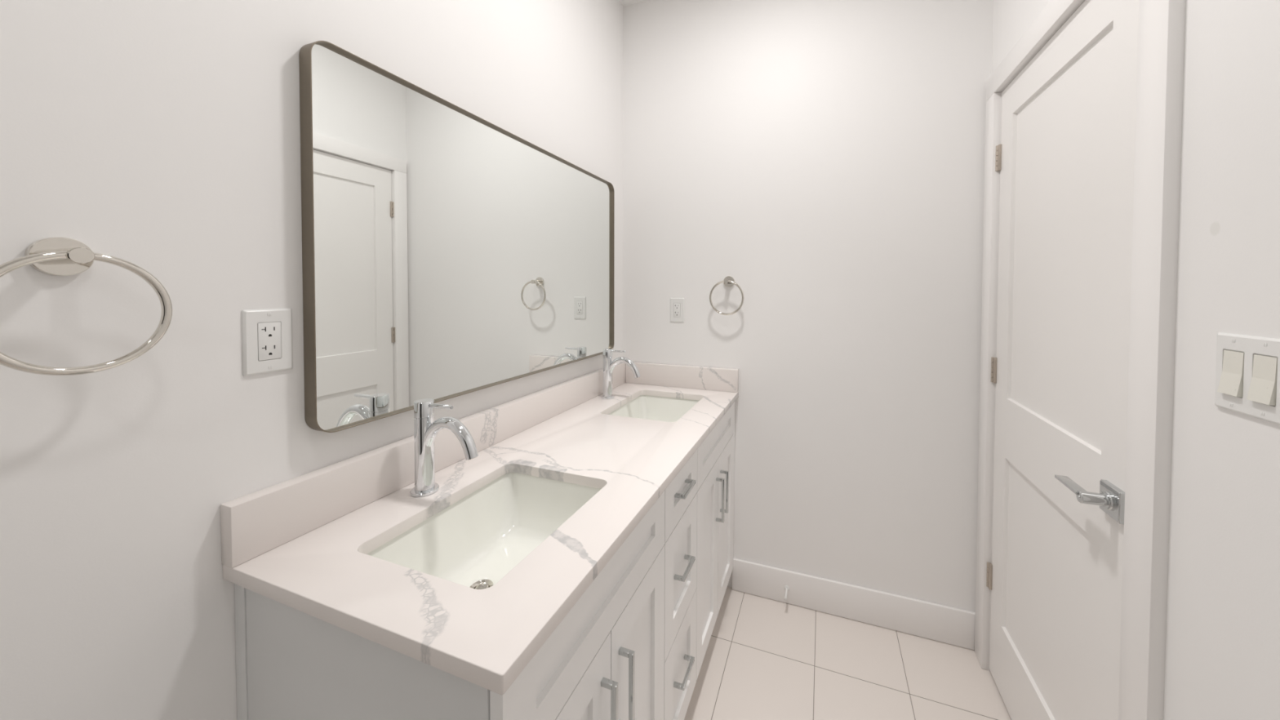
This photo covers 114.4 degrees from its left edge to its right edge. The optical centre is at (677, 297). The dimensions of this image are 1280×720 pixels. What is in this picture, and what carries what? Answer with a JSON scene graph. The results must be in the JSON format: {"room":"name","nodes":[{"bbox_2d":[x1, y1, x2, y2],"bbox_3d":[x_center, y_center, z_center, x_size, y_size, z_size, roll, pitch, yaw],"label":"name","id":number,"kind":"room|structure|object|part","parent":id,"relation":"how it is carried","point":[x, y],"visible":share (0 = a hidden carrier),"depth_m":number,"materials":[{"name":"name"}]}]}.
{"room":"bathroom","nodes":[
{"label":"bathroom","id":0,"kind":"room"},
{"bbox_2d":[0,0,622,719],"bbox_3d":[-0.936,-0.016,0.338,0.120,2.740,3.650,1,1,20],"label":"wall","id":1,"kind":"structure","parent":0,"point":[161,137],"depth_m":0.62,"materials":[{"name":"white paint"}]},
{"bbox_2d":[0,237,172,375],"bbox_3d":[-0.773,0.009,0.525,0.063,0.174,0.156,1,1,20],"label":"towel ring","id":2,"kind":"object","parent":1,"relation":"attached to","point":[57,256],"visible":1,"depth_m":0.52,"materials":[{"name":"silver metal"}]},
{"bbox_3d":[-0.768,-0.053,0.522,0.053,0.020,0.020,1,1,20],"label":"post","id":3,"kind":"part","parent":2,"relation":"part of","materials":[{"name":"silver metal"}]},
{"bbox_2d":[241,307,293,376],"bbox_3d":[-0.729,0.077,0.736,0.006,0.114,0.070,1,1,20],"label":"wall outlet","id":4,"kind":"object","parent":1,"relation":"attached to","point":[266,334],"visible":1,"depth_m":0.73,"materials":[{"name":"white plastic"}]},
{"bbox_2d":[257,321,281,360],"bbox_3d":[-0.728,0.077,0.735,0.004,0.066,0.032,1,1,20],"label":"receptacle","id":5,"kind":"object","parent":4,"relation":"attached to","point":[268,333],"depth_m":0.73,"materials":[{"name":"white plastic"}]},
{"bbox_2d":[220,362,626,568],"bbox_3d":[-0.499,0.377,1.359,0.031,0.101,1.449,1,1,20],"label":"backsplash","id":6,"kind":"structure","parent":1,"relation":"attached to","point":[254,524],"depth_m":0.86,"materials":[{"name":"white stone"}]},
{"bbox_2d":[298,40,614,432],"bbox_3d":[-0.501,-0.125,1.333,0.033,0.757,1.180,1,1,20],"label":"wall mirror","id":7,"kind":"object","parent":1,"relation":"attached to","point":[447,253],"visible":0.91,"depth_m":1.01,"materials":[{"name":"brown metal"}]},
{"bbox_2d":[618,0,647,6],"bbox_3d":[-0.161,-1.426,0.034,1.751,0.100,3.890,1,1,20],"label":"ceiling","id":8,"kind":"structure","parent":0,"point":[624,2],"depth_m":1.98,"materials":[{"name":"white paint"}]},
{"bbox_2d":[622,0,993,612],"bbox_3d":[0.462,-0.043,1.842,1.751,2.740,0.120,1,1,20],"label":"wall","id":9,"kind":"structure","parent":0,"point":[825,158],"depth_m":1.72,"materials":[{"name":"white paint"}]},
{"bbox_2d":[670,297,684,322],"bbox_3d":[-0.001,0.058,1.941,0.070,0.114,0.006,1,1,20],"label":"wall outlet","id":10,"kind":"object","parent":9,"relation":"attached to","point":[677,304],"visible":1,"depth_m":1.94,"materials":[{"name":"white plastic"}]},
{"bbox_2d":[673,302,679,317],"bbox_3d":[-0.001,0.058,1.940,0.032,0.066,0.004,1,1,20],"label":"receptacle","id":11,"kind":"object","parent":10,"relation":"attached to","point":[676,305],"depth_m":1.94,"materials":[{"name":"white plastic"}]},
{"bbox_2d":[626,361,738,392],"bbox_3d":[0.012,0.366,1.929,0.550,0.101,0.031,1,1,20],"label":"backsplash","id":12,"kind":"structure","parent":9,"relation":"attached to","point":[707,378],"depth_m":1.90,"materials":[{"name":"white stone"}]},
{"bbox_2d":[709,275,743,315],"bbox_3d":[0.223,-0.010,1.830,0.156,0.174,0.063,1,1,20],"label":"towel ring","id":13,"kind":"object","parent":9,"relation":"attached to","point":[728,281],"visible":1,"depth_m":1.81,"materials":[{"name":"silver metal"}]},
{"bbox_3d":[0.222,-0.073,1.824,0.020,0.020,0.053,1,1,20],"label":"post","id":14,"kind":"part","parent":13,"relation":"part of","materials":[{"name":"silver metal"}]},
{"bbox_2d":[732,558,975,650],"bbox_3d":[0.698,1.259,1.714,0.950,0.139,0.014,1,1,20],"label":"baseboard","id":15,"kind":"structure","parent":9,"relation":"attached to","point":[924,619],"depth_m":1.69,"materials":[{"name":"white paint"}]},
{"bbox_2d":[784,585,789,600],"bbox_3d":[0.464,1.259,1.753,0.023,0.023,0.070,1,1,20],"label":"door stop","id":16,"kind":"object","parent":15,"relation":"attached to","point":[786,587],"visible":1,"depth_m":1.77,"materials":[{"name":"white plastic"}]},
{"bbox_2d":[684,586,1011,719],"bbox_3d":[-0.174,1.413,0.098,1.751,0.100,3.890,1,1,20],"label":"floor","id":17,"kind":"structure","parent":0,"point":[765,659],"depth_m":1.47,"materials":[{"name":"tile"}]},
{"bbox_2d":[234,402,734,719],"bbox_3d":[-0.232,0.896,1.282,0.597,0.879,1.434,1,1,20],"label":"vanity cabinet","id":18,"kind":"object","parent":17,"relation":"on","point":[633,646],"visible":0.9,"depth_m":0.72,"materials":[{"name":"white paint"}]},
{"bbox_3d":[-0.478,0.909,0.621,0.512,0.879,0.020,1,1,20],"label":"panel","id":19,"kind":"part","parent":18,"relation":"part of","materials":[{"name":"white laminate"}]},
{"bbox_2d":[222,382,738,694],"bbox_3d":[-0.239,0.443,1.268,0.582,0.025,1.448,1,1,20],"label":"countertop","id":20,"kind":"structure","parent":18,"relation":"on","point":[486,637],"depth_m":0.71,"materials":[{"name":"white stone"}]},
{"bbox_2d":[409,398,478,497],"bbox_3d":[-0.512,0.334,0.907,0.178,0.206,0.056,1,1,20],"label":"faucet","id":21,"kind":"object","parent":20,"relation":"on","point":[426,429],"visible":1,"depth_m":0.91,"materials":[{"name":"silver metal"}]},
{"bbox_3d":[-0.522,0.239,0.909,0.066,0.010,0.010,1,1,20],"label":"lever","id":22,"kind":"part","parent":21,"relation":"part of","materials":[{"name":"silver metal"}]},
{"bbox_3d":[-0.501,0.303,0.903,0.156,0.084,0.025,1,1,20],"label":"spout","id":23,"kind":"part","parent":21,"relation":"part of","materials":[{"name":"silver metal"}]},
{"bbox_2d":[367,472,600,589],"bbox_3d":[-0.367,0.560,0.857,0.340,0.190,0.425,1,1,20],"label":"undermount sink","id":24,"kind":"object","parent":20,"relation":"in","point":[477,540],"visible":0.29,"depth_m":0.98,"materials":[{"name":"white ceramic"}]},
{"bbox_2d":[600,347,640,399],"bbox_3d":[-0.235,0.318,1.713,0.178,0.206,0.056,1,1,20],"label":"faucet","id":25,"kind":"object","parent":20,"relation":"on","point":[609,365],"visible":1,"depth_m":1.71,"materials":[{"name":"silver metal"}]},
{"bbox_3d":[-0.246,0.223,1.715,0.066,0.010,0.010,1,1,20],"label":"lever","id":26,"kind":"part","parent":25,"relation":"part of","materials":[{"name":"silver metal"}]},
{"bbox_3d":[-0.225,0.286,1.708,0.156,0.084,0.025,1,1,20],"label":"spout","id":27,"kind":"part","parent":25,"relation":"part of","materials":[{"name":"silver metal"}]},
{"bbox_2d":[608,395,699,422],"bbox_3d":[-0.086,0.544,1.650,0.340,0.190,0.425,1,1,20],"label":"undermount sink","id":28,"kind":"object","parent":20,"relation":"in","point":[643,406],"visible":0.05,"depth_m":1.83,"materials":[{"name":"white ceramic"}]},
{"bbox_3d":[-0.134,0.551,0.777,0.020,0.147,0.555,1,1,20],"label":"false drawer","id":29,"kind":"part","parent":18,"relation":"part of","materials":[{"name":"white paint"}]},
{"bbox_3d":[-0.182,0.937,0.654,0.020,0.613,0.276,1,1,20],"label":"cabinet door","id":30,"kind":"part","parent":18,"relation":"part of","materials":[{"name":"white paint"}]},
{"bbox_3d":[-0.122,0.771,0.741,0.031,0.162,0.009,1,1,20],"label":"pull handle","id":31,"kind":"part","parent":18,"relation":"part of","materials":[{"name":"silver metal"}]},
{"bbox_3d":[-0.099,0.769,0.805,0.031,0.162,0.009,1,1,20],"label":"pull handle","id":32,"kind":"part","parent":18,"relation":"part of","materials":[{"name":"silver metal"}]},
{"bbox_3d":[-0.089,0.932,0.917,0.020,0.613,0.276,1,1,20],"label":"cabinet door","id":33,"kind":"part","parent":18,"relation":"part of","materials":[{"name":"white paint"}]},
{"bbox_3d":[0.004,1.080,1.185,0.020,0.305,0.280,1,1,20],"label":"drawer","id":34,"kind":"part","parent":18,"relation":"part of","materials":[{"name":"white paint"}]},
{"bbox_3d":[0.006,0.772,1.178,0.020,0.305,0.280,1,1,20],"label":"drawer","id":35,"kind":"part","parent":18,"relation":"part of","materials":[{"name":"white paint"}]},
{"bbox_3d":[0.007,0.543,1.173,0.020,0.147,0.280,1,1,20],"label":"drawer","id":36,"kind":"part","parent":18,"relation":"part of","materials":[{"name":"white paint"}]},
{"bbox_3d":[0.021,1.075,1.185,0.031,0.009,0.100,1,1,20],"label":"pull handle","id":37,"kind":"part","parent":18,"relation":"part of","materials":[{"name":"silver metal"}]},
{"bbox_3d":[0.022,0.772,1.178,0.031,0.009,0.100,1,1,20],"label":"pull handle","id":38,"kind":"part","parent":18,"relation":"part of","materials":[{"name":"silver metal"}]},
{"bbox_3d":[0.023,0.543,1.173,0.031,0.009,0.100,1,1,20],"label":"pull handle","id":39,"kind":"part","parent":18,"relation":"part of","materials":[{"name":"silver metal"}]},
{"bbox_3d":[0.100,0.921,1.448,0.020,0.613,0.278,1,1,20],"label":"cabinet door","id":40,"kind":"part","parent":18,"relation":"part of","materials":[{"name":"white paint"}]},
{"bbox_3d":[0.148,0.535,1.572,0.020,0.147,0.560,1,1,20],"label":"false drawer","id":41,"kind":"part","parent":18,"relation":"part of","materials":[{"name":"white paint"}]},
{"bbox_3d":[0.160,0.754,1.536,0.031,0.162,0.009,1,1,20],"label":"pull handle","id":42,"kind":"part","parent":18,"relation":"part of","materials":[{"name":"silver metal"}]},
{"bbox_3d":[0.183,0.753,1.600,0.031,0.162,0.009,1,1,20],"label":"pull handle","id":43,"kind":"part","parent":18,"relation":"part of","materials":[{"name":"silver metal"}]},
{"bbox_3d":[0.194,0.915,1.713,0.020,0.613,0.278,1,1,20],"label":"cabinet door","id":44,"kind":"part","parent":18,"relation":"part of","materials":[{"name":"white paint"}]},
{"bbox_2d":[991,0,1279,719],"bbox_3d":[0.601,0.003,-0.206,0.120,2.740,3.650,1,1,20],"label":"wall","id":45,"kind":"structure","parent":0,"point":[1222,654],"depth_m":0.63,"materials":[{"name":"paint"}]},
{"bbox_2d":[986,0,1139,719],"bbox_3d":[0.993,0.314,1.131,0.098,2.040,0.710,1,1,20],"label":"door","id":46,"kind":"structure","parent":45,"relation":"in","point":[1065,153],"depth_m":1.05,"materials":[{"name":"white paint"}]},
{"bbox_3d":[0.876,0.416,0.914,0.024,0.006,0.088,1,1,20],"label":"lever blade","id":47,"kind":"part","parent":46,"relation":"part of","materials":[{"name":"silver metal"}]},
{"bbox_2d":[974,0,1186,719],"bbox_3d":[1.051,0.281,1.105,0.142,2.130,0.856,1,1,20],"label":"door frame","id":48,"kind":"structure","parent":45,"relation":"attached to","point":[1162,23],"depth_m":0.75,"materials":[{"name":"white paint"}]},
{"bbox_2d":[1214,332,1279,425],"bbox_3d":[0.801,0.112,0.560,0.010,0.114,0.163,1,1,20],"label":"light switch","id":49,"kind":"object","parent":45,"relation":"attached to","point":[1247,368],"visible":1,"depth_m":0.58,"materials":[{"name":"white plastic"}]}
]}

